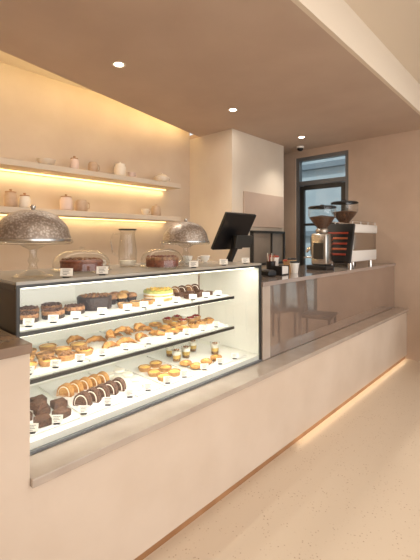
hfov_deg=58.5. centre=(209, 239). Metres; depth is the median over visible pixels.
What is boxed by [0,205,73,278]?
cake stand
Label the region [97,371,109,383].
slice
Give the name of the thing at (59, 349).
tart
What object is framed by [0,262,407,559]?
counter
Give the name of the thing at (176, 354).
dessert cup
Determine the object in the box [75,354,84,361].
price tag
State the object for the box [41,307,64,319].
tart
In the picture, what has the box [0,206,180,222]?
wall shelf
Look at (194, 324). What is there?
tart
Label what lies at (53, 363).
price tag
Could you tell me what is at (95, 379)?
slice
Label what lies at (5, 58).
cove
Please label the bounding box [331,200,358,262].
coffee grinder
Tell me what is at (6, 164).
wall shelf
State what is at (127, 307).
price tag
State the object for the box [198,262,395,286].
countertop
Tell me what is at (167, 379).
price tag
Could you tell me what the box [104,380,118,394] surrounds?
slice
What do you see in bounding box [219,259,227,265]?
price tag
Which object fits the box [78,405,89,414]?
price tag
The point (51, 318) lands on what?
price tag
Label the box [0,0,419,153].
ceiling
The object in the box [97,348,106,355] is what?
price tag
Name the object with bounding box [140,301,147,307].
price tag
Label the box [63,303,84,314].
tart
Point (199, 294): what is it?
brownie
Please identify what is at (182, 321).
tart
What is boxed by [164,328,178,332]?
pastry
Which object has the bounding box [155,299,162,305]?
price tag
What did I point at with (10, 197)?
storage jar
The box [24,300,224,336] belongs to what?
light
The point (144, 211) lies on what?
cup
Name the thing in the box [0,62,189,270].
wall
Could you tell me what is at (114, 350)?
serving tray
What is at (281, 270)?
box
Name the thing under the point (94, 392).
slice
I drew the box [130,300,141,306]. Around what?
tart
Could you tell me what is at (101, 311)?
price tag
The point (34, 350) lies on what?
tart
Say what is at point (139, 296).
serving tray
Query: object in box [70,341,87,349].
tart
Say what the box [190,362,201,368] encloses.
pastry
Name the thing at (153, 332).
croissant
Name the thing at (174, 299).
price tag
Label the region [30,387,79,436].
serving tray
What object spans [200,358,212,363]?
pastry
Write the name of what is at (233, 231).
monitor
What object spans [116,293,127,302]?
muffin
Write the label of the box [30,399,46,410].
brownie
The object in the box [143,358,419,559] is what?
floor
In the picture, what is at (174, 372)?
tart
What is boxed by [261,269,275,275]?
card reader
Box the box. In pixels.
[272,265,288,275]
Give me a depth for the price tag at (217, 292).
2.33 m
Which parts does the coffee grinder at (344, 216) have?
hopper lid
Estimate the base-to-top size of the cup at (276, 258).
0.142 m
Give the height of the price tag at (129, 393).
0.037 m
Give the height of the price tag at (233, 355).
0.037 m
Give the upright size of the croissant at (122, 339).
0.034 m
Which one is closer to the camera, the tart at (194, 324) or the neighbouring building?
the tart at (194, 324)
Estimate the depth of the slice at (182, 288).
2.42 m
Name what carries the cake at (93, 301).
on the serving tray at (114, 310)
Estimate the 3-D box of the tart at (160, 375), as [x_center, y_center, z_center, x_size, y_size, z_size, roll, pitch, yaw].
[-0.252,0.748,2.047,0.078,0.026,0.078,0,0,42]
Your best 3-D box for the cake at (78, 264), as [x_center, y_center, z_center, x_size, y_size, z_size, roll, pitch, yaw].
[-0.634,0.117,1.856,0.204,0.062,0.204,0,0,25]
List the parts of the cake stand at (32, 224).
plate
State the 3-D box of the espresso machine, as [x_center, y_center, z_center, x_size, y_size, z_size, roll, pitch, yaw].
[1.470,0.042,4.063,0.432,0.480,0.812,0,0,43]
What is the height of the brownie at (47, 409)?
0.031 m
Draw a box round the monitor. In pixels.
[211,212,255,261]
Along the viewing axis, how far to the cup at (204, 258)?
2.61 m
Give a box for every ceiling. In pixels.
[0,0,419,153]
[344,0,419,83]
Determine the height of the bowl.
0.055 m
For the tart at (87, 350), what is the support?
on the serving tray at (114, 350)
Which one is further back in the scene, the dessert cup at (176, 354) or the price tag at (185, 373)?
the dessert cup at (176, 354)
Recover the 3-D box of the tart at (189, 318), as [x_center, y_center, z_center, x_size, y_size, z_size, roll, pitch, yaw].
[-0.129,0.520,2.472,0.070,0.037,0.070,0,0,39]
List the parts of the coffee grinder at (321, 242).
plate, hopper lid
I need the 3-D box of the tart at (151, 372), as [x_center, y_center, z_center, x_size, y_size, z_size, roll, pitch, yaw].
[-0.314,0.748,2.112,0.078,0.026,0.078,0,0,8]
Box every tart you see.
[20,305,38,312]
[20,311,38,323]
[30,348,36,354]
[30,361,37,369]
[35,350,54,358]
[38,343,56,350]
[38,355,58,366]
[41,302,61,311]
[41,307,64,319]
[54,346,71,354]
[57,350,76,361]
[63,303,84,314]
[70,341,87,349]
[75,346,93,355]
[117,302,130,308]
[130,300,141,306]
[138,364,150,371]
[141,298,153,304]
[147,369,160,376]
[149,360,161,367]
[157,373,170,380]
[159,364,171,371]
[162,317,172,323]
[167,368,180,376]
[172,314,181,320]
[177,318,187,324]
[186,316,195,322]
[188,321,198,328]
[192,314,200,320]
[196,319,206,324]
[204,317,213,323]
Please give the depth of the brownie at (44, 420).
1.53 m
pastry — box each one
[149,322,161,326]
[158,325,171,329]
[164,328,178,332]
[168,322,179,326]
[175,325,189,329]
[179,360,191,365]
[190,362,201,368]
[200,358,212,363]
[210,354,221,359]
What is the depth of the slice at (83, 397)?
1.72 m
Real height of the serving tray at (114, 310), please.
0.008 m
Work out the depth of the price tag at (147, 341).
1.94 m
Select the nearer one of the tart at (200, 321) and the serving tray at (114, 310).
the serving tray at (114, 310)
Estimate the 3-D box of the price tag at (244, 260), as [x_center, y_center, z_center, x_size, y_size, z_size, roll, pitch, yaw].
[0.232,0.136,2.456,0.050,0.039,0.020,0,0,-4]
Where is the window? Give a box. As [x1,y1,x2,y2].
[250,230,284,264]
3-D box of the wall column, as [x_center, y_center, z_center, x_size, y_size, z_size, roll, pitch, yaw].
[0.328,0.060,4.986,0.820,2.680,1.100,0,0,43]
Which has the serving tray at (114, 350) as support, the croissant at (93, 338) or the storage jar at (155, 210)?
the croissant at (93, 338)
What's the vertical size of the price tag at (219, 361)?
0.037 m
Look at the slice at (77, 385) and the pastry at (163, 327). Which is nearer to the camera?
the slice at (77, 385)
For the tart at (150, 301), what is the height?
0.026 m
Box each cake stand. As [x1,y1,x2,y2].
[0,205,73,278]
[161,218,208,264]
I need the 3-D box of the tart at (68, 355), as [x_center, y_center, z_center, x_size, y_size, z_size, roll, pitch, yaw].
[-0.646,0.520,1.697,0.084,0.037,0.084,0,0,-26]
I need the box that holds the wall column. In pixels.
[190,129,283,274]
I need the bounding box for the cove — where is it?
[0,50,96,92]
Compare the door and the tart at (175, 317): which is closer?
the tart at (175, 317)
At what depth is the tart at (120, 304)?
1.92 m
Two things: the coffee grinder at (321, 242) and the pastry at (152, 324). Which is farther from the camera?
the coffee grinder at (321, 242)
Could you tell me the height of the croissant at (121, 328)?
0.034 m
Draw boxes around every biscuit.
[106,371,114,376]
[113,368,124,373]
[121,372,133,377]
[124,380,131,386]
[130,376,141,381]
[140,380,152,385]
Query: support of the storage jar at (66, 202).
on the wall shelf at (4, 210)
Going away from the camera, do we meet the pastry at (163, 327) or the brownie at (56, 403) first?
the brownie at (56, 403)
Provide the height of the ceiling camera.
0.066 m
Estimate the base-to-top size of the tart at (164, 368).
0.026 m
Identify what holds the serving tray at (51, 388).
on the display case
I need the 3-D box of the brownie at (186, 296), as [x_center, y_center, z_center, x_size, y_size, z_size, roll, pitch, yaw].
[-0.128,0.335,2.239,0.042,0.027,0.052,0,0,43]
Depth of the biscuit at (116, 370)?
2.15 m
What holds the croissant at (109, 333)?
on the serving tray at (114, 350)
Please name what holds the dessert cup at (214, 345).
on the serving tray at (203, 351)
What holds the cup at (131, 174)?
on the wall shelf at (6, 164)
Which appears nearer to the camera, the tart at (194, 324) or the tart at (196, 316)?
the tart at (194, 324)
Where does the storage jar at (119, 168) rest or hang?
on the wall shelf at (6, 164)
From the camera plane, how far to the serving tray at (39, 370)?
1.62 m
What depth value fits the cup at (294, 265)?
3.18 m
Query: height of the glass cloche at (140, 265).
0.125 m
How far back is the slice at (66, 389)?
1.82 m
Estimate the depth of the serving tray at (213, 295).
2.27 m
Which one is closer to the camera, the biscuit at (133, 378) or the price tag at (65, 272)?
the price tag at (65, 272)
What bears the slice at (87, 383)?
on the serving tray at (51, 388)
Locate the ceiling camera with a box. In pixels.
[296,146,303,150]
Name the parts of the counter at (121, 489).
stone post, stone panel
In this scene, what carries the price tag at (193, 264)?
on the display case
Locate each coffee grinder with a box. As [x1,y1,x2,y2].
[304,205,335,269]
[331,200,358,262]
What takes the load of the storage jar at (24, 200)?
on the wall shelf at (4, 210)
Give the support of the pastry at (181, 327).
on the serving tray at (209, 327)
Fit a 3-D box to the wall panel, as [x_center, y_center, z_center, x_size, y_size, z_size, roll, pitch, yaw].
[0.692,-0.370,4.755,0.020,0.420,0.860,0,0,43]
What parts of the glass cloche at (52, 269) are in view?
plate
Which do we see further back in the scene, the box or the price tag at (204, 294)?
the box
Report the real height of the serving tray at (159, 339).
0.008 m
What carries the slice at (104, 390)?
on the serving tray at (51, 388)
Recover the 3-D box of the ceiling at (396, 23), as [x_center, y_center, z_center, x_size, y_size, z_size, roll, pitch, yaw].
[1.935,-1.575,0.499,4.250,0.050,6.570,0,0,43]
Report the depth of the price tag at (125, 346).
1.84 m
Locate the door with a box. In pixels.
[296,150,347,264]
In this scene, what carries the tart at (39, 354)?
on the serving tray at (39, 370)
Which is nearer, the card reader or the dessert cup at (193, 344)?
the dessert cup at (193, 344)
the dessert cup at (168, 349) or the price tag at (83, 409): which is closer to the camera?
the price tag at (83, 409)
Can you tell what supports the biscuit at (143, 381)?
on the serving tray at (141, 392)
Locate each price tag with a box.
[23,318,34,326]
[30,366,34,374]
[30,423,38,433]
[48,315,58,322]
[50,359,60,367]
[51,415,62,424]
[60,268,72,277]
[70,311,80,319]
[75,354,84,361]
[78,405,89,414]
[96,266,107,274]
[97,307,106,314]
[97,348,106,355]
[103,397,112,405]
[121,343,129,349]
[123,304,131,310]
[125,389,134,397]
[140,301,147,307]
[143,383,152,390]
[144,337,152,344]
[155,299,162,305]
[163,376,171,383]
[165,333,172,338]
[172,297,179,302]
[180,370,188,377]
[183,328,190,334]
[189,261,197,267]
[189,294,196,299]
[199,325,205,330]
[200,363,207,369]
[202,292,209,297]
[213,322,219,326]
[215,290,221,295]
[216,358,223,364]
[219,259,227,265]
[231,353,237,358]
[242,258,248,263]
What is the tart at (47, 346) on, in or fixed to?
on the serving tray at (39, 370)
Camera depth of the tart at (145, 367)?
2.17 m
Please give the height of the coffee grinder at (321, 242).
0.622 m
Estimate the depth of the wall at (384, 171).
4.55 m
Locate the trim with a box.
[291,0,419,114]
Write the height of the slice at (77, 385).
0.057 m
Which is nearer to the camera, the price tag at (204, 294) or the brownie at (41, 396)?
the brownie at (41, 396)
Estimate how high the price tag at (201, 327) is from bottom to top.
0.034 m
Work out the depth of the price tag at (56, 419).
1.55 m
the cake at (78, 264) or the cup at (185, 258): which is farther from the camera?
the cup at (185, 258)
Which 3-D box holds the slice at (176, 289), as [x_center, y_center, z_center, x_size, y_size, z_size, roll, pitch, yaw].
[-0.225,0.322,2.398,0.072,0.052,0.034,0,0,0]
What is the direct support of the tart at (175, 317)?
on the serving tray at (209, 327)
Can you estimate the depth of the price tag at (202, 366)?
2.19 m
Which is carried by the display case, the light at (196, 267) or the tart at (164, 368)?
the light at (196, 267)
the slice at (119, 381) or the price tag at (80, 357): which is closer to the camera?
the price tag at (80, 357)
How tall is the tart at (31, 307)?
0.044 m
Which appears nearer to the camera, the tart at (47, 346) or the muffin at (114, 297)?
the tart at (47, 346)
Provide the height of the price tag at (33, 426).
0.037 m
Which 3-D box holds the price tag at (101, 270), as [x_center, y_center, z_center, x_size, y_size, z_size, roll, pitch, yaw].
[-0.474,0.136,1.652,0.050,0.039,0.020,0,0,-4]
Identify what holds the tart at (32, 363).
on the serving tray at (39, 370)
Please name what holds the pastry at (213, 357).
on the serving tray at (203, 351)
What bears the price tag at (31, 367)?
on the serving tray at (39, 370)
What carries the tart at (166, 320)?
on the serving tray at (209, 327)
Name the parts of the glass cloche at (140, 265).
plate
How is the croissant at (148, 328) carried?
on the serving tray at (159, 339)
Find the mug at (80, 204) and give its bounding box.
[75,199,89,210]
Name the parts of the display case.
panel, sliding door, shelf rail, glass, frame, shelf rail, sliding door, panel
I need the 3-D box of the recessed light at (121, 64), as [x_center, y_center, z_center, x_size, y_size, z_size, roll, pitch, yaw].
[-0.664,-1.280,2.733,0.100,0.008,0.100,0,0,43]
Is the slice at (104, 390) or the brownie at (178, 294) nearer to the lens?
the slice at (104, 390)
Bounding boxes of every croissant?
[66,335,85,344]
[86,335,106,342]
[102,341,119,348]
[105,332,122,339]
[106,329,115,337]
[113,326,133,333]
[116,337,136,344]
[133,322,146,330]
[134,326,152,332]
[135,332,147,341]
[148,330,165,335]
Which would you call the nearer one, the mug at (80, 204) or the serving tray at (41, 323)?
the serving tray at (41, 323)
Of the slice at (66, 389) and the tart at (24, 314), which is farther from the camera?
the slice at (66, 389)
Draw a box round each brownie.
[30,394,46,402]
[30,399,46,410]
[33,403,50,415]
[33,413,51,427]
[50,397,67,409]
[51,406,70,418]
[174,292,184,296]
[183,293,190,298]
[194,292,201,296]
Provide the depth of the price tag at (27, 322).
1.50 m
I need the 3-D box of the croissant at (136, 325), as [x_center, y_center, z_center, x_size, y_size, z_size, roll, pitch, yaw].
[-0.406,0.488,2.133,0.053,0.034,0.111,0,0,20]
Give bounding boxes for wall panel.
[243,191,282,227]
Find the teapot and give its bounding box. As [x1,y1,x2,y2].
[155,173,169,181]
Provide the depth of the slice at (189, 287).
2.47 m
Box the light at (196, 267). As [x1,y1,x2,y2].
[21,267,253,288]
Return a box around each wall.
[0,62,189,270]
[284,129,419,360]
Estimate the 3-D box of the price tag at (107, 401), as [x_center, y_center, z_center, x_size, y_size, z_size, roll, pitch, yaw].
[-0.470,0.743,1.730,0.048,0.037,0.019,0,0,-4]
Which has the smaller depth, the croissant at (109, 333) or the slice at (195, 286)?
the croissant at (109, 333)
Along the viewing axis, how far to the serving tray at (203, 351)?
2.43 m
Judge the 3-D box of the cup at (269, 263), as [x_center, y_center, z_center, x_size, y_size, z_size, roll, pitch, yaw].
[0.524,0.197,3.231,0.084,0.170,0.084,0,0,43]
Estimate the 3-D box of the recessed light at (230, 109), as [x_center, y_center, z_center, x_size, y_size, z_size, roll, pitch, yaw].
[0.225,-1.280,3.687,0.100,0.008,0.100,0,0,43]
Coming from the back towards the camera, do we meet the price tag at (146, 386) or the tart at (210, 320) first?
the tart at (210, 320)
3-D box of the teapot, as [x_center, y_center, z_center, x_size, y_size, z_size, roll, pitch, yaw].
[-0.542,-0.701,4.239,0.160,0.110,0.185,0,0,6]
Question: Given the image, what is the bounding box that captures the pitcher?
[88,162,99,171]
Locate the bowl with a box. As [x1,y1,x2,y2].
[36,158,55,164]
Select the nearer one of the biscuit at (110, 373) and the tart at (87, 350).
the tart at (87, 350)
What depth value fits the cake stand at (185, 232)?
2.25 m
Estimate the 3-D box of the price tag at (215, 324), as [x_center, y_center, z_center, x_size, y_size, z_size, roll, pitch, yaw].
[0.037,0.522,2.323,0.044,0.034,0.017,0,0,-4]
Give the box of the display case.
[0,260,261,455]
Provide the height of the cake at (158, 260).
0.064 m
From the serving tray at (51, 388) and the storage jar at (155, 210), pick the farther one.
the storage jar at (155, 210)
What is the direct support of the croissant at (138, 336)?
on the serving tray at (159, 339)
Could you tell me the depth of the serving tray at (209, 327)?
2.34 m
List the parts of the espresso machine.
panel, cup rail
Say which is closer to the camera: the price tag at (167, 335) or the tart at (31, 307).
the tart at (31, 307)
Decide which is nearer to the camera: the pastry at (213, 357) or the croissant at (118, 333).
the croissant at (118, 333)
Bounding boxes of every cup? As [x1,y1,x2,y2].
[127,172,136,176]
[141,209,150,214]
[165,345,174,355]
[172,348,181,361]
[181,345,190,357]
[183,256,192,261]
[188,340,196,350]
[197,255,209,261]
[210,342,219,353]
[266,253,275,269]
[270,255,278,265]
[287,258,295,271]
[290,261,298,272]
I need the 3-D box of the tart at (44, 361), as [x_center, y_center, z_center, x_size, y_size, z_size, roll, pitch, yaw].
[-0.701,0.520,1.624,0.084,0.037,0.084,0,0,44]
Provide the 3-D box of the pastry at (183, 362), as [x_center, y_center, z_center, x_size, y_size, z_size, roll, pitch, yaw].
[-0.147,0.743,2.275,0.073,0.025,0.091,0,0,20]
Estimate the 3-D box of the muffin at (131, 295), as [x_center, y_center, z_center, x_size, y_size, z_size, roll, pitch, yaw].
[-0.445,0.322,2.132,0.065,0.052,0.065,0,0,43]
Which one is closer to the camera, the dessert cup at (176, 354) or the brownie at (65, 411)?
the brownie at (65, 411)
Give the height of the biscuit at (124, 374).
0.018 m
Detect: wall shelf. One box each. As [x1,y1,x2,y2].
[0,157,180,190]
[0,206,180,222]
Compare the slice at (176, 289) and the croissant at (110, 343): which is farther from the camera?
the slice at (176, 289)
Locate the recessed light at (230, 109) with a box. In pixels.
[228,108,237,111]
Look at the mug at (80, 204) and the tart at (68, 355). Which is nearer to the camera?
the tart at (68, 355)
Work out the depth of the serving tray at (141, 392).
2.00 m
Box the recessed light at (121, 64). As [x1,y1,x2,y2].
[112,61,125,67]
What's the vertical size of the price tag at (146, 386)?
0.037 m
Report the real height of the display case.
0.683 m
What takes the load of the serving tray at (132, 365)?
on the display case
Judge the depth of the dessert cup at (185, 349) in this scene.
2.41 m
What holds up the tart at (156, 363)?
on the serving tray at (132, 365)
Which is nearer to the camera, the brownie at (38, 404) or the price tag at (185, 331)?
the brownie at (38, 404)
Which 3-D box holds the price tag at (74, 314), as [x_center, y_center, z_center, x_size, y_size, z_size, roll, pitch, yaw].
[-0.590,0.331,1.650,0.044,0.034,0.017,0,0,-4]
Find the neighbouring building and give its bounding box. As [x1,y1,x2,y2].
[302,156,344,264]
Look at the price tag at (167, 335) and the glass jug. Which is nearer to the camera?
the price tag at (167, 335)
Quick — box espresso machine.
[327,220,376,267]
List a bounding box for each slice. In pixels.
[56,383,73,396]
[70,380,83,393]
[73,391,92,405]
[79,377,92,389]
[86,387,101,402]
[88,374,100,386]
[96,384,109,398]
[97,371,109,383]
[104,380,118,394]
[112,377,125,391]
[171,286,179,294]
[178,285,186,292]
[185,284,193,290]
[191,284,199,291]
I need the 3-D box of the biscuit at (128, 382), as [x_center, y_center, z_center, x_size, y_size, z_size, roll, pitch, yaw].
[-0.443,0.752,1.973,0.068,0.018,0.068,0,0,43]
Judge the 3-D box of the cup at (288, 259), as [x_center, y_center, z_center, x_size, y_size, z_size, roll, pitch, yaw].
[0.726,0.221,3.329,0.082,0.122,0.082,0,0,43]
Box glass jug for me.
[110,229,136,264]
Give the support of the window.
attached to the wall column
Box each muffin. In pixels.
[110,294,116,304]
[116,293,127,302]
[127,292,136,301]
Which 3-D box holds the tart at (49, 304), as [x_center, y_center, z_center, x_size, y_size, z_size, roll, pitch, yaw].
[-0.771,0.326,1.827,0.098,0.044,0.098,0,0,-5]
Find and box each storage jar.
[4,189,17,206]
[19,193,30,207]
[60,194,72,209]
[70,156,78,168]
[114,162,125,175]
[151,204,160,215]
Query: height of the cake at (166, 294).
0.069 m
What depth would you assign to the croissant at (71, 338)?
1.98 m
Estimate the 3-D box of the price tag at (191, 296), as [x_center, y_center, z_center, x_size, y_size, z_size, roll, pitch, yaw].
[-0.099,0.331,2.176,0.044,0.034,0.017,0,0,-4]
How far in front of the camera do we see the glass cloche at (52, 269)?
1.81 m
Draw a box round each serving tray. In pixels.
[20,307,88,330]
[30,342,88,376]
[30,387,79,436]
[38,373,133,416]
[49,332,144,360]
[62,302,144,318]
[88,366,162,396]
[101,323,190,346]
[115,357,194,385]
[116,293,190,308]
[146,315,227,334]
[147,342,246,373]
[173,293,227,301]
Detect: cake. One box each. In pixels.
[60,257,102,270]
[77,292,111,310]
[143,287,172,301]
[146,255,178,266]
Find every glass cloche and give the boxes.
[51,250,111,272]
[139,247,184,268]
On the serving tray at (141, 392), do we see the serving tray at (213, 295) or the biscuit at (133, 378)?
the biscuit at (133, 378)
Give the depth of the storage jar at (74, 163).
3.43 m

